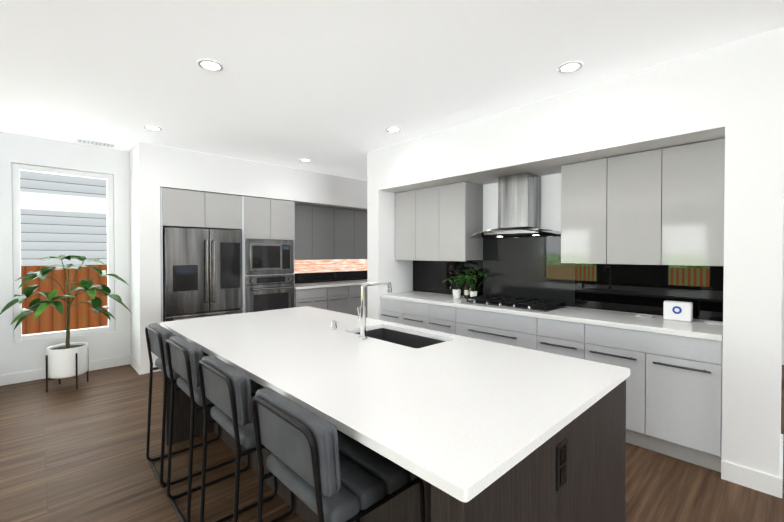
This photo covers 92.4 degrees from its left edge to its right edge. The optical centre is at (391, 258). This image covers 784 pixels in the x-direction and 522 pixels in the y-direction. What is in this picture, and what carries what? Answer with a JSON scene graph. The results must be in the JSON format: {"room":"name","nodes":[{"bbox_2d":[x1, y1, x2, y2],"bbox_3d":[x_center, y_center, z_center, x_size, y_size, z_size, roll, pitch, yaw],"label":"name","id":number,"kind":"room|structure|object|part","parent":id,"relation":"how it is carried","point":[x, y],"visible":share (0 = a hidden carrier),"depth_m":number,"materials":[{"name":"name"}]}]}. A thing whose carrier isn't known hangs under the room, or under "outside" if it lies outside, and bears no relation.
{"room":"kitchen","nodes":[
{"label":"kitchen","id":0,"kind":"room"},
{"bbox_2d":[0,132,363,374],"bbox_3d":[-3.566,-0.004,4.898,12.900,2.780,0.166,-1,1,-44],"label":"wall","id":1,"kind":"structure","parent":0,"point":[21,356],"depth_m":4.45,"materials":[{"name":"white paint"}]},
{"bbox_2d":[12,163,114,341],"bbox_3d":[-3.931,-0.064,4.540,0.916,2.006,0.080,-1,1,-44],"label":"window","id":2,"kind":"structure","parent":1,"relation":"in","point":[16,226],"depth_m":4.43,"materials":[{"name":"clear glass"}]},
{"bbox_2d":[0,355,128,385],"bbox_3d":[-3.883,1.334,4.498,1.265,0.115,0.014,-1,1,-44],"label":"baseboard","id":3,"kind":"structure","parent":1,"relation":"attached to","point":[25,376],"depth_m":4.33,"materials":[{"name":"white wood"}]},
{"bbox_2d":[129,355,141,374],"bbox_3d":[-3.208,1.332,4.695,0.014,0.115,0.570,-1,1,-44],"label":"baseboard","id":4,"kind":"structure","parent":1,"relation":"attached to","point":[138,368],"depth_m":4.65,"materials":[{"name":"white wood"}]},
{"bbox_2d":[160,187,207,230],"bbox_3d":[-2.867,-0.649,5.038,0.494,0.468,0.582,-1,1,-44],"label":"upper cabinet","id":5,"kind":"object","parent":1,"relation":"attached to","point":[179,208],"depth_m":4.82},
{"bbox_2d":[200,192,243,230],"bbox_3d":[-2.509,-0.654,5.379,0.494,0.468,0.582,-1,1,-44],"label":"upper cabinet","id":6,"kind":"object","parent":1,"relation":"attached to","point":[225,211],"depth_m":5.19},
{"bbox_2d":[242,196,271,238],"bbox_3d":[-2.165,-0.590,5.707,0.401,0.603,0.582,-1,1,-44],"label":"upper cabinet","id":7,"kind":"object","parent":1,"relation":"attached to","point":[259,218],"depth_m":5.49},
{"bbox_2d":[245,275,293,312],"bbox_3d":[-1.974,0.620,5.814,0.752,0.726,0.625,-1,1,-44],"label":"wall oven","id":8,"kind":"object","parent":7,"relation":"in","point":[268,292],"visible":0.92,"depth_m":5.61,"materials":[{"name":"silver metal"}]},
{"bbox_2d":[245,239,293,274],"bbox_3d":[-1.996,-0.023,5.828,0.752,0.520,0.562,-1,1,-44],"label":"built-in microwave","id":9,"kind":"object","parent":7,"relation":"in","point":[265,256],"visible":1,"depth_m":5.60,"materials":[{"name":"silver metal"}]},
{"bbox_2d":[269,199,294,239],"bbox_3d":[-1.874,-0.594,5.984,0.401,0.603,0.582,-1,1,-44],"label":"upper cabinet","id":10,"kind":"object","parent":1,"relation":"attached to","point":[283,212],"depth_m":5.78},
{"bbox_2d":[294,259,366,283],"bbox_3d":[-1.110,0.227,7.117,2.245,0.418,0.012,-1,1,-44],"label":"backsplash","id":11,"kind":"structure","parent":1,"relation":"attached to","point":[313,271],"depth_m":7.05,"materials":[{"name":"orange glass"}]},
{"bbox_2d":[294,204,366,259],"bbox_3d":[-0.990,-0.446,6.987,2.250,0.925,0.350,-1,1,-44],"label":"upper cabinet","id":12,"kind":"object","parent":1,"relation":"attached to","point":[323,233],"visible":0.69,"depth_m":6.63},
{"bbox_2d":[129,142,366,364],"bbox_3d":[-1.000,-0.028,6.818,6.135,2.780,0.600,-1,1,-44],"label":"wall","id":13,"kind":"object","parent":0,"point":[153,168],"visible":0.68,"depth_m":4.82,"materials":[{"name":"white paint"}]},
{"bbox_2d":[0,364,783,521],"bbox_3d":[0.157,1.486,1.003,12.900,0.100,11.050,-1,1,-44],"label":"floor","id":14,"kind":"structure","parent":0,"point":[69,452],"depth_m":2.49,"materials":[{"name":"brown wood"}]},
{"bbox_2d":[0,255,130,391],"bbox_3d":[-3.459,0.681,4.066,1.093,1.433,0.755,-1,1,-44],"label":"plant","id":15,"kind":"object","parent":14,"relation":"on","point":[68,359],"visible":1,"depth_m":3.97,"materials":[{"name":"green plant"}]},
{"bbox_2d":[145,323,235,487],"bbox_3d":[-1.384,0.934,2.614,0.498,0.964,0.458,-1,1,-44],"label":"bar stool","id":16,"kind":"object","parent":14,"relation":"on","point":[157,336],"visible":0.6,"depth_m":2.46,"materials":[{"name":"grey fabric"}]},
{"bbox_2d":[163,227,242,321],"bbox_3d":[-2.643,0.495,5.176,0.960,1.775,0.666,-1,1,-44],"label":"refrigerator","id":17,"kind":"object","parent":14,"relation":"on","point":[202,273],"visible":0.69,"depth_m":4.93,"materials":[{"name":"silver metal"}]},
{"bbox_2d":[165,335,276,521],"bbox_3d":[-1.002,0.939,2.212,0.498,0.964,0.458,-1,1,-44],"label":"bar stool","id":18,"kind":"object","parent":14,"relation":"on","point":[184,357],"visible":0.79,"depth_m":2.06,"materials":[{"name":"grey fabric"}]},
{"bbox_2d":[197,355,293,521],"bbox_3d":[-0.595,0.944,1.784,0.498,0.964,0.458,-1,1,-44],"label":"bar stool","id":19,"kind":"object","parent":14,"relation":"on","point":[225,388],"visible":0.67,"depth_m":1.58,"materials":[{"name":"grey fabric"}]},
{"bbox_2d":[294,279,366,317],"bbox_3d":[-0.897,0.901,6.906,2.250,0.920,0.620,-1,1,-44],"label":"base cabinet","id":20,"kind":"object","parent":14,"relation":"on","point":[341,296],"visible":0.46,"depth_m":6.44,"materials":[{"name":"laminate"}]},
{"bbox_2d":[251,387,424,521],"bbox_3d":[-0.182,0.950,1.349,0.498,0.964,0.458,-1,1,-44],"label":"bar stool","id":21,"kind":"object","parent":14,"relation":"on","point":[324,470],"visible":0.9,"depth_m":1.19,"materials":[{"name":"grey fabric"}]},
{"bbox_2d":[163,334,629,521],"bbox_3d":[-0.341,0.975,2.311,1.260,0.889,2.808,-1,1,-44],"label":"kitchen island","id":22,"kind":"object","parent":14,"relation":"on","point":[577,474],"depth_m":1.39,"materials":[{"name":"brown wood"}]},
{"bbox_2d":[160,306,629,505],"bbox_3d":[-0.344,0.487,2.307,1.290,0.086,2.830,-1,1,-44],"label":"island countertop","id":23,"kind":"structure","parent":22,"relation":"on","point":[457,412],"depth_m":1.53,"materials":[{"name":"white stone"}]},
{"bbox_3d":[-0.407,0.467,2.627,0.044,0.055,0.044,-1,1,-44],"label":"soap dispenser button","id":24,"kind":"part","parent":23,"relation":"part of","materials":[{"name":"silver metal"}]},
{"bbox_2d":[357,281,391,338],"bbox_3d":[-0.109,0.323,2.417,0.268,0.348,0.072,-1,1,-44],"label":"faucet","id":25,"kind":"object","parent":23,"relation":"on","point":[362,315],"visible":1,"depth_m":2.33,"materials":[{"name":"silver metal"}]},
{"bbox_2d":[355,328,445,347],"bbox_3d":[0.035,0.640,2.456,0.410,0.222,0.730,-1,1,-44],"label":"undermount sink","id":26,"kind":"object","parent":23,"relation":"in","point":[402,338],"visible":0.04,"depth_m":2.67,"materials":[{"name":"black metal"}]},
{"bbox_2d":[0,0,783,180],"bbox_3d":[0.157,-1.393,0.966,12.900,0.100,11.050,-1,1,-44],"label":"ceiling","id":27,"kind":"structure","parent":0,"point":[335,87],"depth_m":2.62,"materials":[{"name":"white paint"}]},
{"bbox_2d":[77,139,115,147],"bbox_3d":[-3.549,-1.380,4.514,0.360,0.015,0.140,-1,1,-44],"label":"ceiling vent","id":28,"kind":"object","parent":27,"relation":"in","point":[96,143],"visible":1,"depth_m":4.49,"materials":[{"name":"white metal"}]},
{"bbox_2d":[143,125,161,130],"bbox_3d":[-2.537,-1.377,3.986,0.170,0.009,0.170,-1,1,-44],"label":"recessed light","id":29,"kind":"object","parent":27,"relation":"in","point":[151,128],"visible":1,"depth_m":3.98,"materials":[{"name":"white"}]},
{"bbox_2d":[197,59,223,71],"bbox_3d":[-1.282,-1.359,2.654,0.170,0.009,0.170,-1,1,-44],"label":"recessed light","id":30,"kind":"object","parent":27,"relation":"in","point":[210,65],"visible":1,"depth_m":2.65,"materials":[{"name":"white"}]},
{"bbox_2d":[299,159,310,161],"bbox_3d":[-1.236,-1.394,5.362,0.170,0.009,0.170,-1,1,-44],"label":"recessed light","id":31,"kind":"object","parent":27,"relation":"in","point":[305,160],"visible":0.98,"depth_m":5.36,"materials":[{"name":"white"}]},
{"bbox_2d":[386,127,401,132],"bbox_3d":[0.018,-1.377,4.029,0.170,0.009,0.170,-1,1,-44],"label":"recessed light","id":32,"kind":"object","parent":27,"relation":"in","point":[393,129],"visible":0.94,"depth_m":4.02,"materials":[{"name":"white"}]},
{"bbox_2d":[557,61,582,73],"bbox_3d":[1.272,-1.360,2.682,0.170,0.009,0.170,-1,1,-44],"label":"recessed light","id":33,"kind":"object","parent":27,"relation":"in","point":[570,67],"visible":1,"depth_m":2.68,"materials":[{"name":"white"}]},
{"bbox_2d":[367,27,783,476],"bbox_3d":[1.276,0.009,3.877,0.791,2.780,3.820,-1,1,-44],"label":"wall","id":34,"kind":"structure","parent":0,"point":[732,93],"depth_m":2.68,"materials":[{"name":"white paint"}]},
{"bbox_2d":[395,181,482,260],"bbox_3d":[0.556,-0.419,4.728,0.350,0.896,1.134,-1,1,-44],"label":"upper cabinet","id":35,"kind":"object","parent":34,"relation":"attached to","point":[441,223],"visible":0.98,"depth_m":4.46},
{"bbox_2d":[442,273,470,297],"bbox_3d":[0.795,0.324,4.481,0.278,0.293,0.319,-1,1,-44],"label":"potted plant","id":36,"kind":"object","parent":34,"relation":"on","point":[456,292],"visible":0.96,"depth_m":4.44,"materials":[{"name":"plant"}]},
{"bbox_2d":[464,281,468,298],"bbox_3d":[0.880,0.372,4.422,0.058,0.200,0.058,-1,1,-44],"label":"bottle","id":37,"kind":"object","parent":34,"relation":"on","point":[466,291],"visible":0.9,"depth_m":4.40,"materials":[{"name":"glass"}]},
{"bbox_2d":[459,269,487,296],"bbox_3d":[0.910,0.298,4.313,0.387,0.349,0.367,-1,1,-44],"label":"potted plant","id":38,"kind":"object","parent":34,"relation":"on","point":[473,293],"visible":0.96,"depth_m":4.34,"materials":[{"name":"plant"}]},
{"bbox_2d":[461,295,566,311],"bbox_3d":[1.234,0.452,3.870,0.520,0.052,0.910,-1,1,-44],"label":"gas cooktop","id":39,"kind":"object","parent":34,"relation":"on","point":[536,305],"visible":1,"depth_m":3.76,"materials":[{"name":"metal"}]},
{"bbox_2d":[469,172,560,237],"bbox_3d":[1.257,-0.537,3.879,0.500,0.639,0.980,-1,1,-44],"label":"range hood","id":40,"kind":"object","parent":34,"relation":"attached to","point":[519,204],"visible":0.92,"depth_m":3.85,"materials":[{"name":"silver metal"}]},
{"bbox_2d":[413,234,723,321],"bbox_3d":[1.442,0.106,4.064,0.009,0.738,3.332,-1,1,-44],"label":"backsplash","id":41,"kind":"structure","parent":34,"relation":"attached to","point":[532,267],"depth_m":3.72,"materials":[{"name":"black glass"}]},
{"bbox_2d":[561,138,724,265],"bbox_3d":[2.064,-0.399,3.142,0.350,0.896,1.144,-1,1,-44],"label":"upper cabinet","id":42,"kind":"object","parent":34,"relation":"attached to","point":[664,206],"visible":0.81,"depth_m":2.95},
{"bbox_2d":[777,434,782,497],"bbox_3d":[2.593,1.360,2.501,0.804,0.115,0.014,-1,1,-44],"label":"baseboard","id":43,"kind":"structure","parent":34,"relation":"attached to","point":[779,479],"depth_m":2.26,"materials":[{"name":"white wood"}]},
{"bbox_2d":[635,300,722,324],"bbox_3d":[2.266,0.415,2.980,0.147,0.150,0.570,-1,1,-44],"label":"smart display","id":44,"kind":"object","parent":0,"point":[678,310],"visible":0.98,"depth_m":2.94,"materials":[{"name":"plastic"}]},
{"bbox_2d":[782,227,783,364],"bbox_3d":[4.740,-0.009,5.343,0.150,2.780,10.650,-1,1,-44],"label":"wall","id":45,"kind":"structure","parent":0,"point":[783,307],"depth_m":4.88,"materials":[{"name":"white paint"}]},
{"label":"outside","id":46,"kind":"structure","parent":0,"visible":0},
{"bbox_3d":[-4.407,2.070,6.171,14.000,0.600,2.780,-1,1,-44],"label":"ground","id":47,"kind":"structure","parent":46,"visible":0},
{"bbox_2d":[20,171,106,265],"bbox_3d":[-5.245,-1.141,7.010,14.000,7.000,0.550,-1,1,-44],"label":"siding","id":48,"kind":"object","parent":47,"relation":"on","point":[85,216],"depth_m":6.61,"materials":[{"name":"grey"}]},
{"bbox_2d":[21,265,107,334],"bbox_3d":[-4.045,1.231,6.505,13.000,2.270,0.100,-1,1,-44],"label":"fence","id":49,"kind":"object","parent":47,"relation":"on","point":[51,319],"depth_m":5.64,"materials":[{"name":"orange wood"}]}
]}

